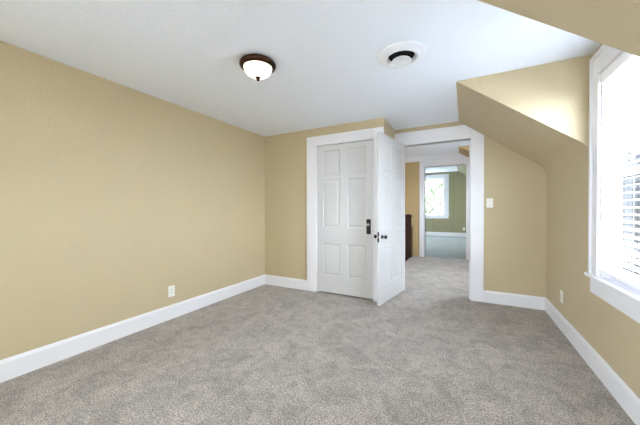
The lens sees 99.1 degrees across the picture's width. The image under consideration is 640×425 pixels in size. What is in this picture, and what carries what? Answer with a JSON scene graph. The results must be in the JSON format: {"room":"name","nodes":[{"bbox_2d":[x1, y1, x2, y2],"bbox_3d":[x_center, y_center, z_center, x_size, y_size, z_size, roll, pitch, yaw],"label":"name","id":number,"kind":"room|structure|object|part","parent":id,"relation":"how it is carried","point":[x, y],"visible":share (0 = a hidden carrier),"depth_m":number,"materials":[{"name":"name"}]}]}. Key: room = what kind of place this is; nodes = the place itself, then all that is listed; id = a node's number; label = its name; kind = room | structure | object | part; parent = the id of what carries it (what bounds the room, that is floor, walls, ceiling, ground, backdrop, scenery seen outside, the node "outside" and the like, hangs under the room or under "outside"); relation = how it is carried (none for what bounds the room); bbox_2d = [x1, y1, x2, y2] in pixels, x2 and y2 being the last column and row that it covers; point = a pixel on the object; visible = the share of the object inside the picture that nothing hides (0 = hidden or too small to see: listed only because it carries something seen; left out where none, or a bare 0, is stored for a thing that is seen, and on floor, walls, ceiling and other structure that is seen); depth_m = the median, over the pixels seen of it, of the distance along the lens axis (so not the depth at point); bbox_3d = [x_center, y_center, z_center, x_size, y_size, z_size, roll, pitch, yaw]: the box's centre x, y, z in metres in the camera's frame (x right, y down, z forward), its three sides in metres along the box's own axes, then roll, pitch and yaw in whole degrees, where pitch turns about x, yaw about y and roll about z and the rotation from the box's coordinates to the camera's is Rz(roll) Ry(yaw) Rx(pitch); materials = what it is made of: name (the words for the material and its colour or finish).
{"room":"empty bedroom","nodes":[
{"label":"empty bedroom","id":0,"kind":"room"},
{"bbox_2d":[0,41,264,359],"bbox_3d":[-2.141,-0.016,1.895,0.100,2.292,6.742,0,1,28],"label":"wall","id":1,"kind":"structure","parent":0,"point":[113,196],"depth_m":2.34,"materials":[{"name":"beige paint"}]},
{"bbox_2d":[0,274,264,382],"bbox_3d":[-2.233,1.059,1.606,0.014,0.147,5.925,0,1,28],"label":"baseboard","id":2,"kind":"structure","parent":1,"relation":"attached to","point":[12,367],"depth_m":2.34,"materials":[{"name":"white paint"}]},
{"bbox_2d":[168,285,174,296],"bbox_3d":[-1.564,0.829,2.873,0.008,0.115,0.070,0,1,28],"label":"wall outlet","id":3,"kind":"object","parent":1,"relation":"attached to","point":[171,289],"visible":1,"depth_m":2.87,"materials":[{"name":"white plastic"}]},
{"bbox_2d":[0,0,600,136],"bbox_3d":[-0.555,-1.197,0.984,3.749,0.120,6.642,0,1,28],"label":"ceiling","id":4,"kind":"structure","parent":0,"point":[187,54],"depth_m":1.91,"materials":[{"name":"white paint"}]},
{"bbox_2d":[239,53,275,80],"bbox_3d":[-0.473,-1.074,2.079,0.274,0.146,0.274,0,1,28],"label":"ceiling light","id":5,"kind":"object","parent":4,"relation":"attached to","point":[258,67],"visible":1,"depth_m":2.01,"materials":[{"name":"white glass"}]},
{"bbox_3d":[-0.473,-1.069,2.079,0.212,0.080,0.212,0,1,28],"label":"lamp shade","id":6,"kind":"part","parent":5,"relation":"part of","materials":[{"name":"white glass"}]},
{"bbox_2d":[378,41,425,67],"bbox_3d":[0.591,-1.117,1.978,0.332,0.062,0.332,0,1,28],"label":"ceiling vent","id":7,"kind":"object","parent":4,"relation":"in","point":[400,54],"visible":1,"depth_m":1.94,"materials":[{"name":"white metal"}]},
{"bbox_2d":[0,236,635,424],"bbox_3d":[1.429,1.153,5.028,4.020,0.120,15.600,0,1,28],"label":"floor","id":8,"kind":"structure","parent":0,"point":[430,354],"depth_m":1.96,"materials":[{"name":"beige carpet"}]},
{"bbox_3d":[1.033,1.846,5.839,1.364,1.519,2.690,0,1,28],"label":"stairs","id":9,"kind":"structure","parent":8,"relation":"attached to","visible":0},
{"bbox_2d":[405,214,411,259],"bbox_3d":[2.151,0.651,6.632,0.176,1.226,0.176,0,1,20],"label":"newel post","id":10,"kind":"object","parent":9,"relation":"on","point":[408,216],"visible":0.78,"depth_m":6.57,"materials":[{"name":"brown wood"}]},
{"bbox_2d":[265,118,394,279],"bbox_3d":[0.099,-0.041,4.054,1.874,2.292,0.607,0,1,28],"label":"wall","id":11,"kind":"structure","parent":0,"point":[285,154],"depth_m":4.01,"materials":[{"name":"beige paint"}]},
{"bbox_2d":[265,274,306,290],"bbox_3d":[-0.515,1.032,4.040,0.754,0.147,0.014,0,1,28],"label":"baseboard","id":12,"kind":"structure","parent":11,"relation":"attached to","point":[294,283],"depth_m":4.02,"materials":[{"name":"white paint"}]},
{"bbox_2d":[316,140,372,298],"bbox_3d":[0.306,0.090,3.602,0.811,1.998,0.078,0,1,28],"label":"door","id":13,"kind":"structure","parent":11,"relation":"in","point":[344,171],"depth_m":3.59,"materials":[{"name":"white paint"}]},
{"bbox_3d":[0.614,0.180,3.443,0.057,0.190,0.004,0,1,28],"label":"lock plate","id":14,"kind":"part","parent":13,"relation":"part of","materials":[{"name":"black metal"}]},
{"bbox_2d":[307,127,383,301],"bbox_3d":[0.322,0.029,3.639,1.091,2.159,0.120,0,1,28],"label":"trim","id":15,"kind":"structure","parent":11,"relation":"attached to","point":[313,143],"depth_m":3.77,"materials":[{"name":"white paint"}]},
{"bbox_2d":[413,225,417,256],"bbox_3d":[2.324,0.695,6.659,0.100,0.760,0.070,0,1,28],"label":"wall","id":16,"kind":"structure","parent":0,"point":[415,227],"depth_m":6.63,"materials":[{"name":"paint"}]},
{"bbox_2d":[405,162,462,256],"bbox_3d":[2.567,0.492,6.636,3.520,4.367,0.120,0,1,28],"label":"wall","id":17,"kind":"structure","parent":0,"point":[411,168],"depth_m":6.71,"materials":[{"name":"paint"}]},
{"bbox_2d":[405,153,468,162],"bbox_3d":[2.531,-1.298,6.558,3.320,0.122,0.018,0,1,28],"label":"trim","id":18,"kind":"structure","parent":17,"relation":"attached to","point":[454,155],"depth_m":6.44,"materials":[{"name":"white paint"}]},
{"bbox_2d":[419,158,468,259],"bbox_3d":[2.943,-0.079,6.423,1.120,2.311,0.152,0,1,28],"label":"trim","id":19,"kind":"structure","parent":17,"relation":"attached to","point":[465,161],"depth_m":6.55,"materials":[{"name":"white paint"}]},
{"bbox_2d":[405,141,468,157],"bbox_3d":[1.842,-1.405,5.258,3.520,0.120,3.078,0,1,28],"label":"ceiling","id":20,"kind":"structure","parent":0,"point":[450,148],"depth_m":5.85,"materials":[{"name":"white paint"}]},
{"bbox_2d":[425,166,457,172],"bbox_3d":[3.714,-1.760,9.320,4.020,0.120,5.820,0,1,28],"label":"ceiling","id":21,"kind":"structure","parent":0,"point":[446,168],"depth_m":10.88,"materials":[{"name":"white paint"}]},
{"bbox_2d":[425,171,465,232],"bbox_3d":[5.066,-0.364,11.878,4.020,2.767,0.140,0,1,28],"label":"wall","id":22,"kind":"structure","parent":0,"point":[456,222],"depth_m":11.49,"materials":[{"name":"green paint"}]},
{"bbox_2d":[425,174,449,218],"bbox_3d":[4.891,-0.693,11.963,1.470,1.895,0.208,0,1,28],"label":"window","id":23,"kind":"structure","parent":22,"relation":"in","point":[445,177],"depth_m":11.65,"materials":[{"name":"white paint"}]},
{"bbox_3d":[4.894,-0.301,11.970,0.984,0.816,0.026,0,1,28],"label":"sash","id":24,"kind":"part","parent":23,"relation":"part of","materials":[{"name":"white paint"}]},
{"bbox_3d":[4.900,-0.681,11.979,1.010,1.640,0.170,0,1,28],"label":"frame","id":25,"kind":"part","parent":23,"relation":"part of","materials":[{"name":"white paint"}]},
{"bbox_2d":[425,232,465,236],"bbox_3d":[4.988,0.933,11.846,3.920,0.175,0.014,0,1,28],"label":"baseboard","id":26,"kind":"structure","parent":22,"relation":"attached to","point":[448,234],"depth_m":11.63,"materials":[{"name":"white paint"}]},
{"bbox_2d":[457,165,465,175],"bbox_3d":[4.937,-1.306,8.637,1.117,0.820,5.710,0,1,28],"label":"ceiling","id":27,"kind":"structure","parent":0,"point":[461,168],"depth_m":10.08,"materials":[{"name":"paint"}]},
{"bbox_2d":[459,146,468,156],"bbox_3d":[3.442,-1.077,5.677,0.983,0.590,0.744,0,1,28],"label":"ceiling","id":28,"kind":"structure","parent":0,"point":[464,150],"depth_m":5.69,"materials":[{"name":"paint"}]},
{"bbox_2d":[395,121,546,296],"bbox_3d":[1.022,-0.124,3.964,3.749,2.455,0.120,0,1,28],"label":"wall","id":29,"kind":"structure","parent":0,"point":[515,228],"depth_m":3.23,"materials":[{"name":"beige paint"}]},
{"bbox_2d":[374,131,404,305],"bbox_3d":[0.920,0.072,3.489,0.165,2.026,0.824,0,1,37],"label":"door","id":30,"kind":"structure","parent":29,"relation":"in","point":[390,152],"depth_m":3.41,"materials":[{"name":"white paint"}]},
{"bbox_2d":[395,125,483,301],"bbox_3d":[1.563,-0.002,3.678,1.106,2.215,0.160,0,1,28],"label":"trim","id":31,"kind":"structure","parent":29,"relation":"attached to","point":[461,133],"depth_m":3.40,"materials":[{"name":"white paint"}]},
{"bbox_2d":[486,198,492,207],"bbox_3d":[2.073,-0.117,3.331,0.070,0.115,0.014,0,1,28],"label":"light switch","id":32,"kind":"object","parent":29,"relation":"attached to","point":[489,201],"visible":1,"depth_m":3.33,"materials":[{"name":"white plastic"}]},
{"bbox_2d":[484,290,544,309],"bbox_3d":[2.289,1.035,3.229,0.601,0.147,0.014,0,1,28],"label":"baseboard","id":33,"kind":"structure","parent":29,"relation":"attached to","point":[510,299],"depth_m":3.21,"materials":[{"name":"white paint"}]},
{"bbox_2d":[456,54,592,176],"bbox_3d":[1.904,-0.786,2.731,0.939,0.784,1.240,0,1,28],"label":"ceiling","id":34,"kind":"structure","parent":0,"point":[540,113],"depth_m":2.21,"materials":[{"name":"beige paint"}]},
{"bbox_2d":[478,0,639,56],"bbox_3d":[0.105,-0.760,-0.661,0.939,0.764,4.186,0,1,28],"label":"ceiling","id":35,"kind":"structure","parent":0,"point":[612,23],"depth_m":1.08,"materials":[{"name":"beige paint"}]},
{"bbox_2d":[546,44,639,397],"bbox_3d":[1.069,-0.006,0.159,0.100,2.292,6.682,0,1,28],"label":"wall","id":36,"kind":"structure","parent":0,"point":[615,336],"depth_m":2.18,"materials":[{"name":"beige paint"}]},
{"bbox_2d":[560,290,562,303],"bbox_3d":[2.297,0.800,2.594,0.008,0.115,0.070,0,1,28],"label":"wall outlet","id":37,"kind":"object","parent":36,"relation":"attached to","point":[561,291],"visible":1,"depth_m":2.58,"materials":[{"name":"white plastic"}]},
{"bbox_2d":[545,297,639,424],"bbox_3d":[1.030,1.066,0.213,0.014,0.147,6.521,0,1,28],"label":"baseboard","id":38,"kind":"structure","parent":36,"relation":"attached to","point":[624,395],"depth_m":1.82,"materials":[{"name":"white paint"}]},
{"bbox_2d":[584,44,639,323],"bbox_3d":[1.763,-0.259,1.474,0.168,1.670,1.138,0,1,28],"label":"window","id":39,"kind":"structure","parent":36,"relation":"in","point":[624,297],"depth_m":1.84,"materials":[{"name":"white paint"}]},
{"bbox_3d":[1.710,-0.326,1.502,0.028,1.535,1.058,0,1,28],"label":"casing","id":40,"kind":"part","parent":39,"relation":"part of","materials":[{"name":"white paint"}]},
{"bbox_3d":[1.729,0.454,1.500,0.088,0.026,1.138,0,1,28],"label":"sill","id":41,"kind":"part","parent":39,"relation":"part of","materials":[{"name":"white paint"}]},
{"bbox_3d":[1.780,-0.241,1.466,0.130,1.405,0.818,0,1,28],"label":"frame","id":42,"kind":"part","parent":39,"relation":"part of","materials":[{"name":"white paint"}]},
{"bbox_2d":[601,52,639,288],"bbox_3d":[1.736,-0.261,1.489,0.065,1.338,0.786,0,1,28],"label":"window blind","id":43,"kind":"object","parent":39,"relation":"attached to","point":[625,62],"visible":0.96,"depth_m":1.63,"materials":[{"name":"white plastic"}]},
{"bbox_3d":[1.871,-0.249,1.726,0.049,1.290,0.002,0,1,28],"label":"ladder cord","id":44,"kind":"part","parent":43,"relation":"part of","materials":[{"name":"white fabric"}]},
{"bbox_3d":[1.745,0.400,1.491,0.046,0.017,0.786,0,1,28],"label":"rail","id":45,"kind":"part","parent":43,"relation":"part of","materials":[{"name":"white plastic"}]},
{"bbox_3d":[1.744,-0.246,1.485,0.049,1.290,0.002,0,1,28],"label":"ladder cord","id":46,"kind":"part","parent":43,"relation":"part of","materials":[{"name":"white fabric"}]},
{"bbox_3d":[1.785,0.080,1.466,0.026,0.698,0.792,0,1,28],"label":"sash","id":47,"kind":"part","parent":39,"relation":"part of","materials":[{"name":"white paint"}]},
{"bbox_3d":[1.807,-0.582,1.448,0.026,0.698,0.792,0,1,28],"label":"sash","id":48,"kind":"part","parent":39,"relation":"part of","materials":[{"name":"white paint"}]},
{"label":"outside","id":49,"kind":"structure","parent":0,"visible":0},
{"bbox_3d":[15.871,4.331,8.609,100.000,0.200,110.000,0,1,28],"label":"ground","id":50,"kind":"structure","parent":49,"visible":0},
{"bbox_2d":[425,179,442,213],"bbox_3d":[5.982,0.368,15.559,4.698,7.630,4.686,0,1,28],"label":"tree","id":51,"kind":"object","parent":50,"relation":"on","point":[433,190],"visible":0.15,"depth_m":14.71,"materials":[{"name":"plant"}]}
]}

